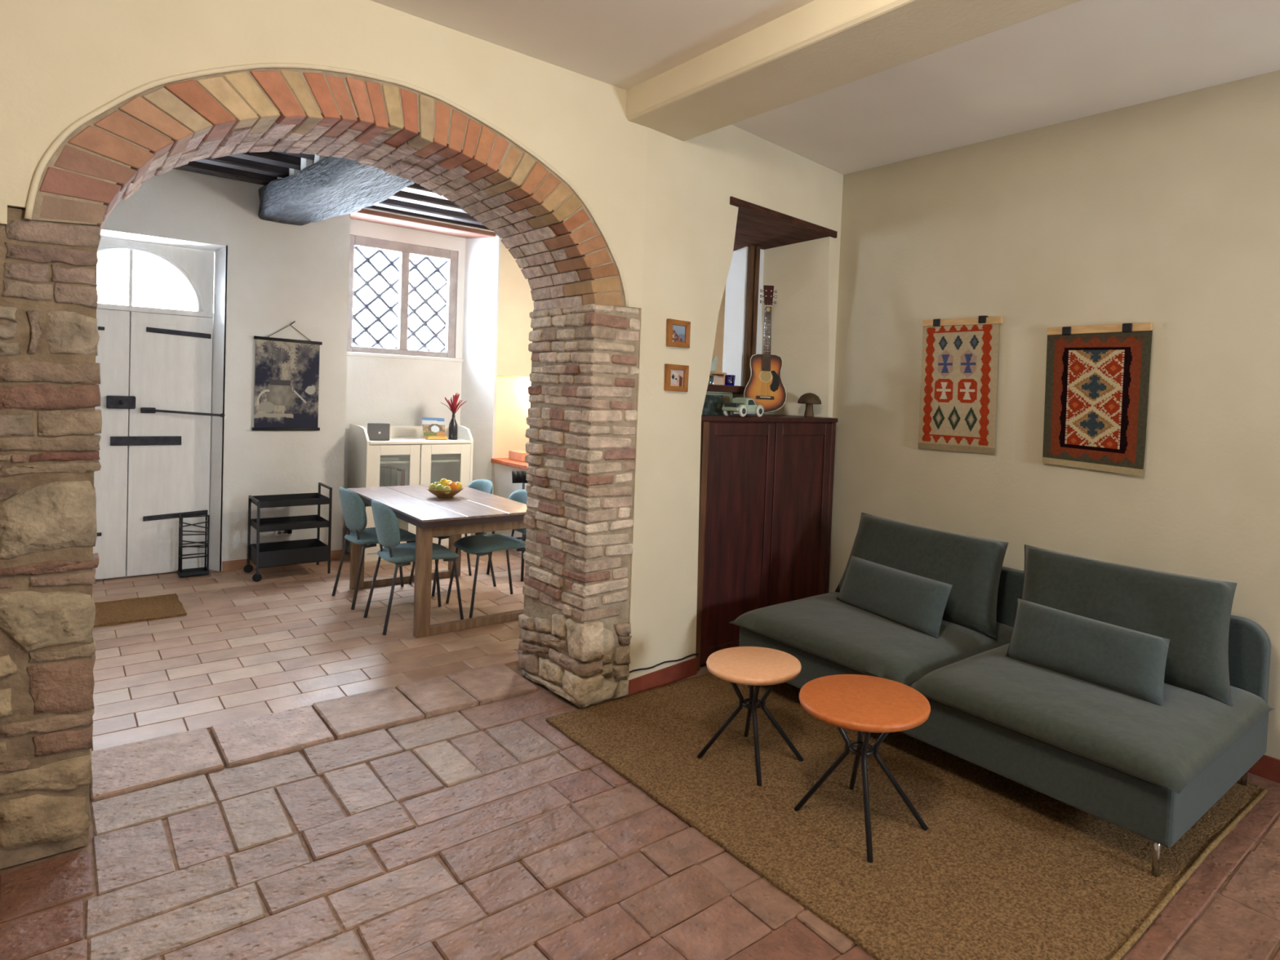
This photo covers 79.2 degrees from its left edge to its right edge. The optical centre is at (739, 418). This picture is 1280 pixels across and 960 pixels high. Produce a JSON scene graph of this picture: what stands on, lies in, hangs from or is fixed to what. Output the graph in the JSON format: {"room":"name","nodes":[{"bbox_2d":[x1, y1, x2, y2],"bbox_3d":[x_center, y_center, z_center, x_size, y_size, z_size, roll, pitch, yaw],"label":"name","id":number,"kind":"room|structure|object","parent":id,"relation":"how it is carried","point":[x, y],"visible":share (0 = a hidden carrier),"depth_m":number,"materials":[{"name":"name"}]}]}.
{"room":"traditional dwelling","nodes":[
{"label":"traditional dwelling","id":0,"kind":"room"},
{"bbox_2d":[0,0,648,869],"bbox_3d":[-2.426,-0.198,2.338,4.715,3.054,0.677,1,2,-42],"label":"wall","id":1,"kind":"structure","parent":0,"point":[100,99],"depth_m":2.62,"materials":[{"name":"paint"}]},
{"bbox_2d":[173,151,495,238],"bbox_3d":[-1.560,-1.650,5.871,9.300,0.527,3.825,1,2,-42],"label":"ceiling","id":2,"kind":"structure","parent":0,"point":[300,188],"depth_m":5.35,"materials":[{"name":"white paint"}]},
{"bbox_2d":[102,168,725,571],"bbox_3d":[-2.689,-0.438,7.110,9.300,3.200,0.500,1,2,-42],"label":"wall","id":3,"kind":"structure","parent":0,"point":[279,275],"depth_m":6.17,"materials":[{"name":"white paint"}]},
{"bbox_2d":[93,237,224,579],"bbox_3d":[-4.348,-0.046,5.414,1.173,2.430,0.168,1,2,-42],"label":"door","id":4,"kind":"structure","parent":3,"relation":"in","point":[156,363],"depth_m":5.55,"materials":[{"name":"white paint"}]},
{"bbox_2d":[100,229,227,571],"bbox_3d":[-4.314,-0.075,5.420,1.110,2.450,0.120,1,2,-42],"label":"trim","id":5,"kind":"structure","parent":3,"relation":"attached to","point":[220,254],"depth_m":5.75,"materials":[{"name":"white paint"}]},
{"bbox_2d":[222,549,342,571],"bbox_3d":[-3.599,1.126,6.058,0.830,0.080,0.010,1,2,-42],"label":"baseboard","id":6,"kind":"structure","parent":3,"relation":"attached to","point":[232,565],"depth_m":5.85,"materials":[{"name":"tile"}]},
{"bbox_2d":[275,529,292,536],"bbox_3d":[-3.588,0.899,6.032,0.120,0.058,0.040,1,2,-42],"label":"wall socket","id":7,"kind":"object","parent":3,"relation":"attached to","point":[277,533],"visible":0.8,"depth_m":6.03,"materials":[{"name":"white plastic"}]},
{"bbox_2d":[252,321,322,431],"bbox_3d":[-3.541,-0.332,6.001,0.467,0.862,0.033,1,2,-42],"label":"print","id":8,"kind":"object","parent":3,"relation":"attached to","point":[286,375],"visible":1,"depth_m":5.99,"materials":[{"name":"fabric"}]},
{"bbox_2d":[346,234,462,362],"bbox_3d":[-3.054,-1.062,6.941,1.080,1.049,0.160,1,2,-42],"label":"window","id":9,"kind":"structure","parent":3,"relation":"in","point":[451,257],"depth_m":6.91,"materials":[{"name":"paint"}]},
{"bbox_2d":[370,0,814,90],"bbox_3d":[-0.371,-1.470,-0.240,4.900,0.150,5.890,1,2,-42],"label":"ceiling","id":10,"kind":"structure","parent":0,"point":[623,44],"depth_m":2.94,"materials":[{"name":"paint"}]},
{"bbox_2d":[0,549,1279,959],"bbox_3d":[0.034,1.443,3.158,10.100,0.119,10.100,1,2,-42],"label":"floor","id":11,"kind":"structure","parent":0,"point":[442,817],"depth_m":2.60,"materials":[{"name":"tile"}]},
{"bbox_2d":[93,593,186,627],"bbox_3d":[-3.797,1.187,4.714,0.588,0.015,0.558,1,2,-42],"label":"doormat","id":12,"kind":"object","parent":11,"relation":"on","point":[160,606],"visible":0.7,"depth_m":4.73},
{"bbox_2d":[177,512,209,577],"bbox_3d":[-4.024,0.933,5.643,0.176,0.443,0.126,1,2,-42],"label":"umbrella stand","id":13,"kind":"object","parent":11,"relation":"on","point":[204,571],"visible":1,"depth_m":5.63,"materials":[{"name":"black metal"}]},
{"bbox_2d":[177,567,208,577],"bbox_3d":[-4.032,1.137,5.650,0.176,0.033,0.126,1,2,-42],"label":"drip tray","id":14,"kind":"object","parent":13,"relation":"on","point":[199,571],"depth_m":5.63,"materials":[{"name":"black metal"}]},
{"bbox_2d":[243,482,332,582],"bbox_3d":[-3.414,0.846,5.788,0.508,0.659,0.354,1,2,-42],"label":"trolley","id":15,"kind":"object","parent":11,"relation":"on","point":[269,554],"visible":1,"depth_m":5.76,"materials":[{"name":"black metal"}]},
{"bbox_2d":[249,538,328,568],"bbox_3d":[-3.413,1.019,5.800,0.454,0.115,0.342,1,2,-42],"label":"tray","id":16,"kind":"object","parent":15,"relation":"on","point":[269,554],"depth_m":5.73,"materials":[{"name":"black metal"}]},
{"bbox_2d":[250,514,328,532],"bbox_3d":[-3.404,0.794,5.793,0.454,0.045,0.342,1,2,-42],"label":"tray","id":17,"kind":"object","parent":15,"relation":"on","point":[305,522],"depth_m":5.79,"materials":[{"name":"black metal"}]},
{"bbox_2d":[251,492,329,507],"bbox_3d":[-3.396,0.619,5.788,0.454,0.045,0.342,1,2,-42],"label":"tray","id":18,"kind":"object","parent":15,"relation":"on","point":[302,499],"depth_m":5.78,"materials":[{"name":"black metal"}]},
{"bbox_2d":[331,486,415,609],"bbox_3d":[-2.469,0.848,5.243,0.495,0.770,0.437,1,3,-44],"label":"dining chair","id":19,"kind":"object","parent":11,"relation":"on","point":[353,509],"visible":0.72,"depth_m":5.04,"materials":[{"name":"fabric"}]},
{"bbox_2d":[346,423,473,562],"bbox_3d":[-2.877,0.617,6.702,0.885,1.105,0.506,1,2,-42],"label":"display cabinet","id":20,"kind":"object","parent":11,"relation":"on","point":[414,451],"visible":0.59,"depth_m":6.53,"materials":[{"name":"white wood"}]},
{"bbox_2d":[367,422,390,440],"bbox_3d":[-3.025,0.113,6.413,0.170,0.145,0.066,1,2,-28],"label":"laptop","id":21,"kind":"object","parent":20,"relation":"on","point":[375,431],"visible":0.86,"depth_m":6.39,"materials":[{"name":"grey plastic"}]},
{"bbox_2d":[379,466,390,486],"bbox_3d":[-3.073,0.527,6.617,0.047,0.200,0.160,1,2,-42],"label":"book","id":22,"kind":"object","parent":20,"relation":"on","point":[384,472],"visible":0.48,"depth_m":6.56,"materials":[{"name":"grey paper"}]},
{"bbox_2d":[380,455,399,460],"bbox_3d":[-3.041,0.338,6.518,0.220,0.025,0.190,1,2,-42],"label":"folded cloth","id":23,"kind":"object","parent":20,"relation":"on","point":[382,457],"visible":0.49,"depth_m":6.49,"materials":[{"name":"grey fabric"}]},
{"bbox_2d":[385,466,396,486],"bbox_3d":[-3.033,0.527,6.653,0.047,0.200,0.160,1,2,-42],"label":"book","id":24,"kind":"object","parent":20,"relation":"on","point":[393,470],"visible":0.52,"depth_m":6.59,"materials":[{"name":"grey paper"}]},
{"bbox_2d":[396,470,400,485],"bbox_3d":[-3.000,0.543,6.684,0.027,0.170,0.160,1,2,-42],"label":"book","id":25,"kind":"object","parent":20,"relation":"on","point":[398,473],"visible":0.28,"depth_m":6.62,"materials":[{"name":"grey paper"}]},
{"bbox_2d":[396,468,404,485],"bbox_3d":[-2.974,0.538,6.707,0.027,0.180,0.160,1,2,-42],"label":"book","id":26,"kind":"object","parent":20,"relation":"on","point":[402,471],"visible":0.42,"depth_m":6.65,"materials":[{"name":"grey paper"}]},
{"bbox_2d":[380,454,460,463],"bbox_3d":[-2.877,0.361,6.706,0.837,0.016,0.447,1,2,-42],"label":"shelf","id":27,"kind":"object","parent":20,"relation":"attached to","point":[402,458],"depth_m":6.63,"materials":[{"name":"white wood"}]},
{"bbox_2d":[425,435,447,439],"bbox_3d":[-2.673,0.174,6.747,0.170,0.031,0.085,1,2,-42],"label":"tray","id":28,"kind":"object","parent":20,"relation":"on","point":[428,437],"visible":1,"depth_m":6.71,"materials":[{"name":"wood"}]},
{"bbox_2d":[421,417,445,435],"bbox_3d":[-2.702,0.075,6.754,0.202,0.160,0.032,1,2,-33],"label":"postcard","id":29,"kind":"object","parent":28,"relation":"on","point":[431,426],"visible":1,"depth_m":6.75},
{"bbox_2d":[431,454,453,458],"bbox_3d":[-2.677,0.346,6.846,0.180,0.018,0.190,1,2,-42],"label":"folded cloth","id":30,"kind":"object","parent":20,"relation":"on","point":[433,456],"visible":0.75,"depth_m":6.80,"materials":[{"name":"grey fabric"}]},
{"bbox_2d":[440,392,466,439],"bbox_3d":[-2.547,-0.017,6.826,0.091,0.417,0.221,4,2,35],"label":"vase","id":31,"kind":"object","parent":20,"relation":"on","point":[453,428],"visible":1,"depth_m":6.81,"materials":[{"name":"black ceramic"}]},
{"bbox_2d":[363,498,463,635],"bbox_3d":[-2.031,0.880,4.779,0.495,0.770,0.437,1,2,-40],"label":"dining chair","id":32,"kind":"object","parent":11,"relation":"on","point":[386,523],"visible":0.87,"depth_m":4.61,"materials":[{"name":"metal"}]},
{"bbox_2d":[346,484,527,637],"bbox_3d":[-2.049,0.898,5.227,0.788,0.700,1.530,1,2,-42],"label":"dining table","id":33,"kind":"object","parent":11,"relation":"on","point":[471,510],"visible":0.64,"depth_m":4.77,"materials":[{"name":"brown wood"}]},
{"bbox_2d":[426,487,463,497],"bbox_3d":[-2.039,0.515,5.297,0.244,0.062,0.244,1,2,-42],"label":"fruit bowl","id":34,"kind":"object","parent":33,"relation":"on","point":[440,494],"visible":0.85,"depth_m":5.23,"materials":[{"name":"brown wood"}]},
{"bbox_2d":[428,483,436,489],"bbox_3d":[-2.102,0.475,5.240,0.056,0.067,0.056,1,2,-43],"label":"pear","id":35,"kind":"object","parent":34,"relation":"in","point":[432,486],"visible":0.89,"depth_m":5.22,"materials":[{"name":"green food"}]},
{"bbox_2d":[435,484,444,490],"bbox_3d":[-2.049,0.481,5.226,0.062,0.063,0.061,3,2,29],"label":"apple","id":36,"kind":"object","parent":34,"relation":"in","point":[439,486],"visible":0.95,"depth_m":5.20,"materials":[{"name":"green food"}]},
{"bbox_2d":[439,477,448,486],"bbox_3d":[-2.047,0.451,5.299,0.060,0.076,0.060,2,2,0],"label":"lemon","id":37,"kind":"object","parent":34,"relation":"in","point":[444,482],"visible":0.64,"depth_m":5.28,"materials":[{"name":"yellow food"}]},
{"bbox_2d":[442,484,451,494],"bbox_3d":[-1.996,0.488,5.220,0.054,0.064,0.054,3,2,10],"label":"pear","id":38,"kind":"object","parent":34,"relation":"in","point":[446,487],"visible":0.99,"depth_m":5.20,"materials":[{"name":"food"}]},
{"bbox_2d":[447,481,457,489],"bbox_3d":[-1.982,0.474,5.285,0.072,0.076,0.071,2,2,-17],"label":"orange","id":39,"kind":"object","parent":34,"relation":"in","point":[454,486],"visible":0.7,"depth_m":5.26,"materials":[{"name":"orange food"}]},
{"bbox_2d":[456,481,462,489],"bbox_3d":[-1.971,0.478,5.349,0.058,0.068,0.060,3,2,30],"label":"lemon","id":40,"kind":"object","parent":34,"relation":"in","point":[460,485],"visible":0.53,"depth_m":5.34,"materials":[{"name":"yellow food"}]},
{"bbox_2d":[408,479,496,595],"bbox_3d":[-2.098,0.850,5.645,0.495,0.770,0.437,1,3,-44],"label":"dining chair","id":41,"kind":"object","parent":11,"relation":"on","point":[483,485],"visible":0.19,"depth_m":5.66,"materials":[{"name":"metal"}]},
{"bbox_2d":[445,488,527,617],"bbox_3d":[-1.653,0.884,5.171,0.495,0.770,0.437,1,2,-41],"label":"dining chair","id":42,"kind":"object","parent":11,"relation":"on","point":[477,544],"visible":0.62,"depth_m":5.11,"materials":[{"name":"metal"}]},
{"bbox_2d":[486,471,528,581],"bbox_3d":[-1.714,0.837,6.082,0.382,0.799,0.402,3,2,28],"label":"chair","id":43,"kind":"object","parent":11,"relation":"on","point":[517,477],"visible":0.15,"depth_m":6.21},
{"bbox_2d":[490,457,528,553],"bbox_3d":[-1.514,0.810,7.173,1.245,0.802,1.096,1,2,-42],"label":"countertop","id":44,"kind":"structure","parent":11,"relation":"on","point":[504,486],"depth_m":6.99,"materials":[{"name":"ceramic"}]},
{"bbox_2d":[508,449,528,462],"bbox_3d":[-2.009,0.349,7.083,0.150,0.082,0.270,1,2,-42],"label":"storage box","id":45,"kind":"object","parent":44,"relation":"on","point":[517,455],"visible":0.71,"depth_m":7.01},
{"bbox_2d":[695,413,837,670],"bbox_3d":[0.022,0.668,4.631,1.108,1.372,0.486,1,2,-42],"label":"cabinet","id":46,"kind":"object","parent":11,"relation":"on","point":[766,481],"visible":0.66,"depth_m":4.41,"materials":[{"name":"brown wood"}]},
{"bbox_2d":[702,391,733,414],"bbox_3d":[-0.135,-0.084,4.354,0.044,0.132,0.329,4,2,33],"label":"picture","id":47,"kind":"object","parent":46,"relation":"on","point":[713,403],"visible":0.79,"depth_m":4.35},
{"bbox_2d":[721,397,764,417],"bbox_3d":[0.028,-0.063,4.351,0.138,0.106,0.278,4,2,36],"label":"toy car","id":48,"kind":"object","parent":46,"relation":"on","point":[742,406],"visible":1,"depth_m":4.29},
{"bbox_2d":[743,284,786,413],"bbox_3d":[0.165,-0.421,4.704,0.262,0.798,0.123,2,2,-2],"label":"guitar","id":49,"kind":"object","parent":46,"relation":"on","point":[765,385],"visible":0.91,"depth_m":4.67,"materials":[{"name":"brown wood"}]},
{"bbox_2d":[797,392,821,417],"bbox_3d":[0.438,-0.084,4.816,0.152,0.152,0.152,1,2,-42],"label":"mushroom","id":50,"kind":"object","parent":46,"relation":"on","point":[809,399],"visible":1,"depth_m":4.78,"materials":[{"name":"brown wood"}]},
{"bbox_2d":[545,672,1267,959],"bbox_3d":[0.620,1.412,3.236,1.972,0.017,2.282,1,2,-42],"label":"rug","id":51,"kind":"object","parent":11,"relation":"on","point":[1002,868],"visible":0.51,"depth_m":2.64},
{"bbox_2d":[696,646,803,786],"bbox_3d":[0.049,1.191,3.114,0.386,0.409,0.386,1,2,-42],"label":"side table","id":52,"kind":"object","parent":51,"relation":"on","point":[757,666],"visible":1,"depth_m":3.09,"materials":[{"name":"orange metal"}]},
{"bbox_2d":[794,674,930,862],"bbox_3d":[0.427,1.202,2.694,0.456,0.446,0.456,1,2,-42],"label":"side table","id":53,"kind":"object","parent":51,"relation":"on","point":[866,704],"visible":1,"depth_m":2.66,"materials":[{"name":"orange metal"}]},
{"bbox_2d":[728,512,1275,876],"bbox_3d":[1.059,1.006,3.460,1.130,0.827,2.075,1,2,-42],"label":"sofa","id":54,"kind":"object","parent":51,"relation":"on","point":[1149,771],"visible":0.76,"depth_m":3.01,"materials":[{"name":"fabric"}]},
{"bbox_2d":[728,591,1013,685],"bbox_3d":[0.692,1.026,3.812,1.055,0.109,1.065,1,2,-42],"label":"seat cushion","id":55,"kind":"object","parent":54,"relation":"on","point":[824,628],"depth_m":3.52,"materials":[{"name":"fabric"}]},
{"bbox_2d":[836,555,952,639],"bbox_3d":[0.745,0.865,3.800,0.190,0.243,0.718,1,2,-37],"label":"lumbar pillow","id":56,"kind":"object","parent":54,"relation":"on","point":[917,602],"visible":1,"depth_m":3.70,"materials":[{"name":"fabric"}]},
{"bbox_2d":[835,512,1008,638],"bbox_3d":[0.950,0.785,3.996,0.312,0.427,1.010,1,2,-42],"label":"cushion","id":57,"kind":"object","parent":54,"relation":"on","point":[972,565],"depth_m":3.81,"materials":[{"name":"grey fabric"}]},
{"bbox_2d":[1005,598,1169,706],"bbox_3d":[1.377,0.920,3.060,0.194,0.238,0.645,1,2,-42],"label":"lumbar pillow","id":58,"kind":"object","parent":54,"relation":"on","point":[1122,660],"visible":1,"depth_m":2.98,"materials":[{"name":"fabric"}]},
{"bbox_2d":[909,643,1275,794],"bbox_3d":[1.386,1.080,3.039,1.055,0.109,1.005,1,2,-42],"label":"seat cushion","id":59,"kind":"object","parent":54,"relation":"on","point":[1164,748],"depth_m":2.75,"materials":[{"name":"fabric"}]},
{"bbox_2d":[1021,544,1237,706],"bbox_3d":[1.601,0.840,3.270,0.310,0.417,0.965,1,2,-42],"label":"cushion","id":60,"kind":"object","parent":54,"relation":"on","point":[1193,613],"depth_m":3.10,"materials":[{"name":"grey fabric"}]},
{"bbox_2d":[626,124,843,696],"bbox_3d":[-0.106,-0.175,4.570,1.750,3.050,0.810,1,2,-42],"label":"wall","id":61,"kind":"structure","parent":0,"point":[691,220],"depth_m":3.97,"materials":[{"name":"paint"}]},
{"bbox_2d":[628,657,697,695],"bbox_3d":[-0.388,1.325,3.910,0.012,0.092,0.479,4,2,40],"label":"baseboard","id":62,"kind":"structure","parent":61,"relation":"attached to","point":[682,670],"depth_m":3.91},
{"bbox_2d":[629,653,698,672],"bbox_3d":[-0.384,1.250,3.910,0.009,0.033,0.505,4,2,40],"label":"cable","id":63,"kind":"object","parent":61,"relation":"attached to","point":[683,658],"visible":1,"depth_m":3.90,"materials":[{"name":"black rubber"}]},
{"bbox_2d":[664,364,688,391],"bbox_3d":[-0.318,-0.202,3.861,0.020,0.136,0.156,4,2,40],"label":"framed picture","id":64,"kind":"object","parent":61,"relation":"attached to","point":[676,376],"visible":1,"depth_m":3.86,"materials":[{"name":"brown wood"}]},
{"bbox_2d":[670,369,683,386],"bbox_3d":[-0.322,-0.202,3.865,0.003,0.095,0.112,4,2,40],"label":"print","id":65,"kind":"object","parent":64,"relation":"on","point":[676,375],"depth_m":3.87},
{"bbox_2d":[666,318,690,347],"bbox_3d":[-0.309,-0.424,3.854,0.020,0.136,0.154,4,2,40],"label":"framed picture","id":66,"kind":"object","parent":61,"relation":"attached to","point":[677,331],"visible":1,"depth_m":3.85,"materials":[{"name":"brown wood"}]},
{"bbox_2d":[671,324,684,342],"bbox_3d":[-0.313,-0.425,3.858,0.003,0.096,0.109,4,2,40],"label":"print","id":67,"kind":"object","parent":66,"relation":"on","point":[677,331],"depth_m":3.86},
{"bbox_2d":[722,246,764,393],"bbox_3d":[0.057,-0.612,5.131,0.265,1.300,0.190,1,2,-42],"label":"wall","id":68,"kind":"structure","parent":0,"point":[736,281],"depth_m":5.04,"materials":[{"name":"white paint"}]},
{"bbox_2d":[742,245,759,393],"bbox_3d":[0.076,-0.646,4.987,0.080,0.980,0.035,1,2,-42],"label":"trim","id":69,"kind":"structure","parent":68,"relation":"attached to","point":[753,256],"depth_m":4.97,"materials":[{"name":"brown wood"}]},
{"bbox_2d":[729,196,837,251],"bbox_3d":[0.099,-1.147,4.707,1.020,0.160,0.700,1,2,-42],"label":"shelf","id":70,"kind":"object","parent":68,"relation":"attached to","point":[764,228],"depth_m":4.64,"materials":[{"name":"brown wood"}]},
{"bbox_2d":[732,393,768,414],"bbox_3d":[-0.262,0.585,4.879,1.055,1.500,0.220,1,2,-42],"label":"wall","id":71,"kind":"structure","parent":0,"point":[735,395],"depth_m":4.91,"materials":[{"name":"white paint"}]},
{"bbox_2d":[706,384,746,393],"bbox_3d":[-0.268,-0.189,4.739,0.735,0.043,0.380,1,2,-42],"label":"trim","id":72,"kind":"structure","parent":71,"relation":"on","point":[713,388],"depth_m":4.65,"materials":[{"name":"brown wood"}]},
{"bbox_2d":[710,371,726,385],"bbox_3d":[-0.217,-0.246,4.701,0.240,0.078,0.140,1,2,-42],"label":"shelf riser","id":73,"kind":"object","parent":72,"relation":"on","point":[717,378],"visible":0.4,"depth_m":4.75,"materials":[{"name":"brown wood"}]},
{"bbox_2d":[710,355,718,372],"bbox_3d":[-0.189,-0.334,4.699,0.080,0.100,0.106,3,2,20],"label":"mug","id":74,"kind":"object","parent":73,"relation":"on","point":[713,363],"visible":0.28,"depth_m":4.68,"materials":[{"name":"ceramic"}]},
{"bbox_2d":[724,374,735,385],"bbox_3d":[-0.065,-0.236,4.771,0.072,0.065,0.072,1,2,-42],"label":"glass","id":75,"kind":"object","parent":72,"relation":"on","point":[729,379],"visible":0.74,"depth_m":4.74,"materials":[{"name":"blue glass"}]},
{"bbox_2d":[731,0,1279,174],"bbox_3d":[2.241,-1.478,2.315,1.800,0.120,6.200,1,2,-42],"label":"ceiling","id":76,"kind":"structure","parent":0,"point":[1083,58],"depth_m":3.35,"materials":[{"name":"paint"}]},
{"bbox_2d":[625,0,1081,141],"bbox_3d":[1.556,-1.390,1.524,0.383,0.312,5.930,1,2,-42],"label":"ceiling beam","id":77,"kind":"structure","parent":76,"relation":"attached to","point":[818,46],"depth_m":2.85,"materials":[{"name":"paint"}]},
{"bbox_2d":[828,70,1279,759],"bbox_3d":[2.640,-0.010,2.942,0.300,3.050,6.050,1,2,-42],"label":"wall","id":78,"kind":"structure","parent":0,"point":[1163,212],"depth_m":3.73,"materials":[{"name":"paint"}]},
{"bbox_2d":[917,315,1003,454],"bbox_3d":[1.217,-0.188,4.278,0.031,0.751,0.498,1,2,-42],"label":"kilim","id":79,"kind":"object","parent":78,"relation":"attached to","point":[958,390],"visible":1,"depth_m":4.27,"materials":[{"name":"fabric"}]},
{"bbox_2d":[1042,322,1152,476],"bbox_3d":[1.718,-0.098,3.717,0.035,0.708,0.502,1,2,-42],"label":"kilim","id":80,"kind":"object","parent":78,"relation":"attached to","point":[1098,376],"visible":1,"depth_m":3.70,"materials":[{"name":"multicoloured fabric"}]},
{"bbox_2d":[1247,754,1279,782],"bbox_3d":[2.479,1.476,2.867,0.012,0.095,5.600,1,2,-42],"label":"baseboard","id":81,"kind":"structure","parent":78,"relation":"attached to","point":[1268,767],"depth_m":3.18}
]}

